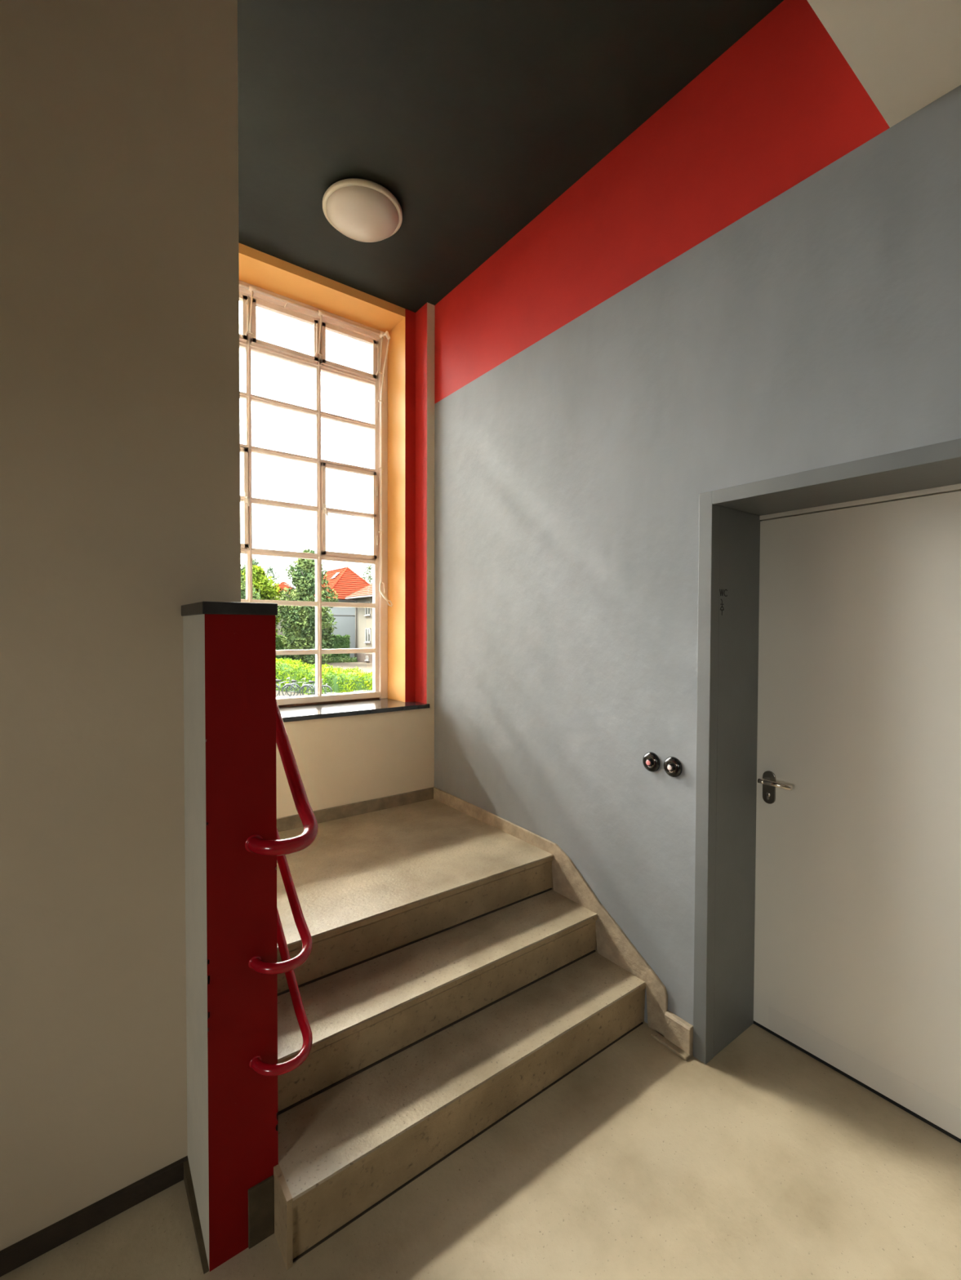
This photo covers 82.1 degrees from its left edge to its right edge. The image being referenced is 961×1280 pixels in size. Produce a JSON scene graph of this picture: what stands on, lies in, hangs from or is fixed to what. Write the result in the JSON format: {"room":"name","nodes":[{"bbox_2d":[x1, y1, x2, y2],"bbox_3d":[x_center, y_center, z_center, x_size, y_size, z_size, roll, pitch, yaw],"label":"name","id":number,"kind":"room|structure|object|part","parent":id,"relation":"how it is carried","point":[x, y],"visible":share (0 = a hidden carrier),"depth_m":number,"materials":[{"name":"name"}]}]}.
{"room":"stairwell","nodes":[
{"label":"stairwell","id":0,"kind":"room"},
{"bbox_2d":[0,0,240,1250],"bbox_3d":[-2.215,-0.253,0.631,3.616,3.606,0.184,-1,2,-37],"label":"wall","id":1,"kind":"structure","parent":0,"point":[120,511],"depth_m":1.44,"materials":[{"name":"beige paint"}]},
{"bbox_2d":[0,1155,188,1276],"bbox_3d":[-2.226,1.526,0.547,3.462,0.053,0.024,-1,2,-37],"label":"baseboard","id":2,"kind":"structure","parent":1,"relation":"attached to","point":[12,1257],"depth_m":1.44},
{"bbox_2d":[239,243,435,817],"bbox_3d":[-2.337,-0.412,2.223,5.332,3.856,0.525,-1,2,-37],"label":"wall","id":3,"kind":"structure","parent":0,"point":[340,761],"depth_m":3.40,"materials":[{"name":"beige paint"}]},
{"bbox_2d":[239,280,429,722],"bbox_3d":[-2.363,-0.774,2.150,4.762,2.427,0.497,-1,2,-37],"label":"window","id":4,"kind":"structure","parent":3,"relation":"in","point":[317,706],"depth_m":3.39,"materials":[{"name":"white"}]},
{"bbox_3d":[-1.474,-1.810,3.002,0.384,0.254,0.034,-1,2,-37],"label":"vent sash","id":5,"kind":"part","parent":4,"relation":"part of","materials":[{"name":"glass"}]},
{"bbox_3d":[-1.310,-0.791,3.103,0.018,0.081,0.040,-1,2,-37],"label":"sash handle","id":6,"kind":"part","parent":4,"relation":"part of","materials":[{"name":"white"}]},
{"bbox_3d":[-1.148,-1.814,3.247,0.384,0.254,0.034,-1,2,-37],"label":"vent sash","id":7,"kind":"part","parent":4,"relation":"part of","materials":[{"name":"clear glass"}]},
{"bbox_2d":[239,282,392,606],"bbox_3d":[-2.393,-1.080,2.258,4.498,1.774,0.092,-1,2,-37],"label":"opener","id":8,"kind":"object","parent":4,"relation":"attached to","point":[252,289],"visible":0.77,"depth_m":3.45,"materials":[{"name":"white metal"}]},
{"bbox_3d":[-1.288,-1.845,3.101,0.035,0.234,0.032,-1,2,-37],"label":"drop arm","id":9,"kind":"part","parent":8,"relation":"part of","materials":[{"name":"white metal"}]},
{"bbox_3d":[-0.970,-1.849,3.339,0.035,0.234,0.032,-1,2,-37],"label":"drop arm","id":10,"kind":"part","parent":8,"relation":"part of","materials":[{"name":"white metal"}]},
{"bbox_3d":[-0.645,-1.853,3.583,0.035,0.234,0.032,-1,2,-37],"label":"drop arm","id":11,"kind":"part","parent":8,"relation":"part of","materials":[{"name":"white metal"}]},
{"bbox_3d":[-0.618,-1.160,3.576,0.060,1.576,0.018,0,1,-4],"label":"pull rod","id":12,"kind":"part","parent":8,"relation":"part of","materials":[{"name":"white metal"}]},
{"bbox_3d":[-0.614,-0.298,3.588,0.085,0.166,0.035,0,1,-8],"label":"crank handle","id":13,"kind":"part","parent":8,"relation":"part of","materials":[{"name":"white"}]},
{"bbox_3d":[-0.946,-0.796,3.376,0.018,0.081,0.040,-1,2,-37],"label":"sash handle","id":14,"kind":"part","parent":4,"relation":"part of","materials":[{"name":"white metal"}]},
{"bbox_3d":[-2.484,0.382,2.331,4.491,0.038,0.085,-1,2,-37],"label":"frame","id":15,"kind":"part","parent":4,"relation":"part of","materials":[{"name":"white"}]},
{"bbox_3d":[-0.829,-1.818,3.485,0.364,0.254,0.034,-1,2,-37],"label":"vent sash","id":16,"kind":"part","parent":4,"relation":"part of","materials":[{"name":"clear glass"}]},
{"bbox_3d":[-2.347,0.427,2.150,4.762,0.025,0.432,-1,2,-37],"label":"sill","id":17,"kind":"part","parent":4,"relation":"part of","materials":[{"name":"stone"}]},
{"bbox_3d":[-0.674,-0.813,3.663,0.079,2.402,0.100,-1,2,-37],"label":"frame","id":18,"kind":"part","parent":4,"relation":"part of","materials":[{"name":"beige wood"}]},
{"bbox_2d":[276,787,433,831],"bbox_3d":[-0.856,0.968,3.034,1.393,0.078,0.024,-1,2,-37],"label":"baseboard","id":19,"kind":"structure","parent":3,"relation":"attached to","point":[286,823],"depth_m":3.14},
{"bbox_2d":[0,1021,960,1279],"bbox_3d":[-0.314,2.724,-0.203,5.600,2.300,6.950,-1,2,-37],"label":"floor","id":20,"kind":"structure","parent":0,"point":[760,1160],"depth_m":1.52,"materials":[{"name":"concrete"}]},
{"bbox_2d":[181,601,278,1274],"bbox_3d":[-0.684,0.721,1.493,0.181,1.632,0.310,-1,2,-37],"label":"parapet","id":21,"kind":"object","parent":20,"relation":"on","point":[229,648],"visible":1,"depth_m":1.38,"materials":[{"name":"red paint"}]},
{"bbox_3d":[-0.755,1.511,1.464,0.017,0.053,0.300,-1,2,-37],"label":"skirting","id":22,"kind":"part","parent":21,"relation":"part of","materials":[{"name":"black paint"}]},
{"bbox_3d":[-0.564,1.464,1.417,0.063,0.150,0.017,-1,2,-37],"label":"skirting","id":23,"kind":"part","parent":21,"relation":"part of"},
{"bbox_2d":[248,827,312,974],"bbox_3d":[-0.697,0.573,1.666,0.159,0.504,0.747,-1,2,-37],"label":"handrail","id":24,"kind":"object","parent":21,"relation":"attached to","point":[255,963],"visible":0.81,"depth_m":1.46,"materials":[{"name":"red metal"}]},
{"bbox_3d":[-0.569,0.815,1.394,0.032,0.032,0.003,-1,2,-37],"label":"wall plate","id":25,"kind":"part","parent":24,"relation":"part of","materials":[{"name":"red metal"}]},
{"bbox_2d":[248,906,312,1076],"bbox_3d":[-0.697,0.822,1.672,0.158,0.516,0.746,-1,2,-37],"label":"handrail","id":26,"kind":"object","parent":21,"relation":"attached to","point":[264,1068],"visible":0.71,"depth_m":1.47,"materials":[{"name":"red metal"}]},
{"bbox_3d":[-0.570,1.071,1.400,0.030,0.030,0.003,-1,2,-37],"label":"wall plate","id":27,"kind":"part","parent":26,"relation":"part of","materials":[{"name":"red metal"}]},
{"bbox_2d":[244,699,318,855],"bbox_3d":[-0.691,0.232,1.660,0.181,0.594,0.763,-1,2,-37],"label":"handrail","id":28,"kind":"object","parent":21,"relation":"attached to","point":[255,844],"visible":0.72,"depth_m":1.47,"materials":[{"name":"red metal"}]},
{"bbox_3d":[-0.568,0.512,1.388,0.045,0.045,0.003,-1,2,-37],"label":"wall plate","id":29,"kind":"part","parent":28,"relation":"part of","materials":[{"name":"red metal"}]},
{"bbox_2d":[273,786,667,1269],"bbox_3d":[-0.352,1.230,2.365,1.417,0.578,1.688,-1,2,-37],"label":"staircase","id":30,"kind":"structure","parent":20,"relation":"on","point":[446,984],"depth_m":1.99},
{"bbox_3d":[0.209,1.223,2.786,0.013,0.578,1.688,-1,2,-37],"label":"stringer skirting","id":31,"kind":"part","parent":30,"relation":"part of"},
{"bbox_2d":[237,0,783,312],"bbox_3d":[-1.691,-2.162,0.955,5.182,0.300,2.500,-1,2,-37],"label":"ceiling","id":32,"kind":"structure","parent":0,"point":[476,116],"depth_m":2.09,"materials":[{"name":"black paint"}]},
{"bbox_2d":[322,177,402,242],"bbox_3d":[-0.553,-1.991,2.598,0.368,0.100,0.368,-1,2,-37],"label":"ceiling lamp","id":33,"kind":"object","parent":32,"relation":"attached to","point":[362,210],"visible":1,"depth_m":2.52,"materials":[{"name":"beige glass"}]},
{"bbox_2d":[434,0,960,1025],"bbox_3d":[1.690,-0.401,1.225,0.518,3.900,6.950,-1,2,-37],"label":"wall","id":34,"kind":"structure","parent":0,"point":[761,280],"depth_m":2.15,"materials":[{"name":"grey paint"}]},
{"bbox_2d":[642,751,660,772],"bbox_3d":[0.663,0.479,2.160,0.026,0.077,0.077,-1,2,-37],"label":"wall switch","id":35,"kind":"object","parent":34,"relation":"attached to","point":[651,761],"visible":1,"depth_m":2.15,"materials":[{"name":"black plastic"}]},
{"bbox_3d":[0.658,0.479,2.157,0.010,0.027,0.027,-1,2,-37],"label":"knob","id":36,"kind":"part","parent":35,"relation":"part of","materials":[{"name":"black"}]},
{"bbox_2d":[650,1009,693,1060],"bbox_3d":[0.724,1.475,2.082,0.060,0.108,0.152,-1,2,-37],"label":"baseboard","id":37,"kind":"structure","parent":34,"relation":"attached to","point":[678,1033],"depth_m":2.06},
{"bbox_2d":[663,756,682,777],"bbox_3d":[0.721,0.480,2.083,0.026,0.077,0.077,-1,2,-37],"label":"wall switch","id":38,"kind":"object","parent":34,"relation":"attached to","point":[673,767],"visible":1,"depth_m":2.07,"materials":[{"name":"black plastic"}]},
{"bbox_3d":[0.711,0.481,2.076,0.003,0.020,0.020,-1,2,-37],"label":"knob","id":39,"kind":"part","parent":38,"relation":"part of","materials":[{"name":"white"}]},
{"bbox_3d":[0.716,0.480,2.080,0.010,0.027,0.027,-1,2,-37],"label":"knob","id":40,"kind":"part","parent":38,"relation":"part of","materials":[{"name":"white plastic"}]},
{"bbox_2d":[693,438,960,1142],"bbox_3d":[1.330,0.509,1.716,0.524,2.058,1.123,-1,2,-37],"label":"door","id":41,"kind":"structure","parent":34,"relation":"in","point":[827,921],"depth_m":1.94,"materials":[{"name":"grey paint"}]},
{"bbox_3d":[1.116,0.570,2.136,0.008,0.127,0.048,-1,2,-37],"label":"handle plate","id":42,"kind":"part","parent":41,"relation":"part of","materials":[{"name":"black metal"}]},
{"bbox_3d":[1.118,0.541,2.082,0.058,0.020,0.120,-1,2,-37],"label":"lever","id":43,"kind":"part","parent":41,"relation":"part of","materials":[{"name":"silver metal"}]},
{"bbox_3d":[1.407,1.478,1.770,0.005,0.091,0.950,-1,2,-37],"label":"kick plate","id":44,"kind":"part","parent":41,"relation":"part of","materials":[{"name":"black"}]},
{"bbox_2d":[806,0,960,127],"bbox_3d":[0.277,-1.800,-1.667,5.182,0.901,4.068,-1,2,-37],"label":"ceiling","id":45,"kind":"structure","parent":0,"point":[905,55],"depth_m":1.31,"materials":[{"name":"beige paint"}]},
{"label":"outside","id":46,"kind":"structure","parent":0,"visible":0},
{"bbox_2d":[275,662,373,695],"bbox_3d":[-17.968,2.405,74.078,220.000,0.300,260.000,-1,2,-37],"label":"ground","id":47,"kind":"structure","parent":46,"point":[366,667],"depth_m":56.51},
{"bbox_2d":[240,573,262,599],"bbox_3d":[-23.928,-2.010,54.342,6.833,9.738,5.705,1,1,22],"label":"tree","id":48,"kind":"object","parent":47,"relation":"on","point":[242,588],"visible":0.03,"depth_m":54.46,"materials":[{"name":"green plant"}]},
{"bbox_2d":[240,557,266,573],"bbox_3d":[-38.782,-6.141,93.536,7.619,15.866,7.745,-1,2,-37],"label":"tree","id":49,"kind":"object","parent":47,"relation":"on","point":[254,562],"visible":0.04,"depth_m":92.83,"materials":[{"name":"green plant"}]},
{"bbox_2d":[265,564,284,586],"bbox_3d":[-35.424,-5.459,93.320,4.888,14.524,4.672,-1,2,-37],"label":"tree","id":50,"kind":"object","parent":47,"relation":"on","point":[270,568],"visible":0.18,"depth_m":93.03,"materials":[{"name":"green plant"}]},
{"bbox_2d":[272,581,292,635],"bbox_3d":[-30.463,-3.529,85.324,4.928,11.016,4.535,-1,2,-37],"label":"house","id":51,"kind":"structure","parent":47,"relation":"on","point":[282,584],"depth_m":83.75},
{"bbox_2d":[275,692,305,697],"bbox_3d":[-12.502,3.245,27.405,17.263,0.020,9.929,1,2,43],"label":"pad","id":52,"kind":"object","parent":47,"relation":"on","point":[281,694],"visible":0.1,"depth_m":31.57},
{"bbox_2d":[275,677,300,696],"bbox_3d":[-10.942,2.633,30.601,1.798,1.072,0.585,0,1,-17],"label":"bicycle","id":53,"kind":"object","parent":52,"relation":"on","point":[277,680],"visible":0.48,"depth_m":30.65,"materials":[{"name":"black"}]},
{"bbox_3d":[-10.950,2.496,30.596,1.087,0.738,0.036,0,1,-17],"label":"frame","id":54,"kind":"part","parent":53,"relation":"part of","materials":[{"name":"grey metal"}]},
{"bbox_2d":[281,678,315,697],"bbox_3d":[-9.982,2.642,30.319,1.798,1.072,0.585,0,1,-5],"label":"bicycle","id":55,"kind":"object","parent":52,"relation":"on","point":[292,681],"visible":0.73,"depth_m":30.28,"materials":[{"name":"black"}]},
{"bbox_3d":[-9.991,2.505,30.316,1.087,0.738,0.036,0,1,-5],"label":"frame","id":56,"kind":"part","parent":55,"relation":"part of","materials":[{"name":"grey metal"}]},
{"bbox_2d":[279,681,328,696],"bbox_3d":[-10.232,2.786,31.266,3.435,0.749,0.888,0,1,5],"label":"bicycle rack","id":57,"kind":"object","parent":52,"relation":"on","point":[285,682],"visible":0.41,"depth_m":30.92,"materials":[{"name":"grey metal"}]},
{"bbox_2d":[299,679,332,695],"bbox_3d":[-8.903,2.654,29.877,1.798,1.072,0.585,0,1,3],"label":"bicycle","id":58,"kind":"object","parent":52,"relation":"on","point":[309,682],"visible":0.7,"depth_m":29.87,"materials":[{"name":"black"}]},
{"bbox_3d":[-8.911,2.517,29.875,1.087,0.738,0.036,0,1,3],"label":"frame","id":59,"kind":"part","parent":58,"relation":"part of","materials":[{"name":"grey metal"}]},
{"bbox_2d":[275,547,338,664],"bbox_3d":[-18.515,-3.334,59.589,6.973,13.264,6.988,-1,2,-37],"label":"tree","id":60,"kind":"object","parent":47,"relation":"on","point":[300,634],"visible":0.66,"depth_m":58.34,"materials":[{"name":"green plant"}]},
{"bbox_2d":[275,657,373,694],"bbox_3d":[-20.025,2.014,31.862,36.358,2.382,8.487,0,1,-5],"label":"hedge","id":61,"kind":"object","parent":47,"relation":"on","point":[344,681],"visible":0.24,"depth_m":31.37,"materials":[{"name":"green plant"}]},
{"bbox_2d":[314,566,369,659],"bbox_3d":[-19.594,-3.561,73.397,8.258,11.648,16.044,-1,2,-37],"label":"house","id":62,"kind":"structure","parent":47,"relation":"on","point":[344,581],"depth_m":67.24,"materials":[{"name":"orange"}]},
{"bbox_2d":[345,583,373,663],"bbox_3d":[-5.018,-2.840,58.663,10.556,10.917,21.600,-1,2,-37],"label":"house","id":63,"kind":"structure","parent":47,"relation":"on","point":[363,615],"depth_m":62.09,"materials":[{"name":"paint"}]},
{"bbox_3d":[-12.469,-3.510,61.313,0.040,1.400,1.200,-1,2,-37],"label":"pane","id":64,"kind":"part","parent":63,"relation":"part of","materials":[{"name":"black"}]},
{"bbox_3d":[-12.478,-0.536,61.376,0.040,1.450,1.200,-1,2,-37],"label":"pane","id":65,"kind":"part","parent":63,"relation":"part of","materials":[{"name":"black"}]},
{"bbox_2d":[358,563,372,584],"bbox_3d":[-19.408,-5.935,95.371,5.918,15.490,6.399,-1,2,-37],"label":"tree","id":66,"kind":"object","parent":47,"relation":"on","point":[369,579],"visible":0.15,"depth_m":95.03,"materials":[{"name":"green plant"}]},
{"bbox_3d":[-37.215,2.448,61.657,34.300,0.020,24.800,-1,2,-37],"label":"lawn","id":67,"kind":"structure","parent":47,"relation":"on","visible":0},
{"bbox_2d":[240,564,245,586],"bbox_3d":[-29.373,-3.547,65.128,7.275,11.991,7.083,-1,2,-37],"label":"tree","id":68,"kind":"object","parent":67,"relation":"on","point":[243,574],"visible":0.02,"depth_m":64.84,"materials":[{"name":"green plant"}]},
{"bbox_2d":[243,564,282,635],"bbox_3d":[-29.856,-3.830,72.943,7.174,12.298,7.423,-1,2,-37],"label":"tree","id":69,"kind":"object","parent":67,"relation":"on","point":[260,580],"visible":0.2,"depth_m":71.83,"materials":[{"name":"green plant"}]},
{"bbox_2d":[275,634,351,659],"bbox_3d":[-24.216,0.947,60.941,19.419,3.414,2.521,0,1,-21],"label":"hedge","id":70,"kind":"object","parent":67,"relation":"on","point":[340,642],"visible":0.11,"depth_m":63.41,"materials":[{"name":"green plant"}]},
{"bbox_2d":[276,656,357,663],"bbox_3d":[-22.808,2.271,59.070,19.166,0.806,1.894,0,1,-23],"label":"hedge","id":71,"kind":"object","parent":67,"relation":"on","point":[339,660],"visible":0.19,"depth_m":61.87,"materials":[{"name":"green plant"}]}
]}

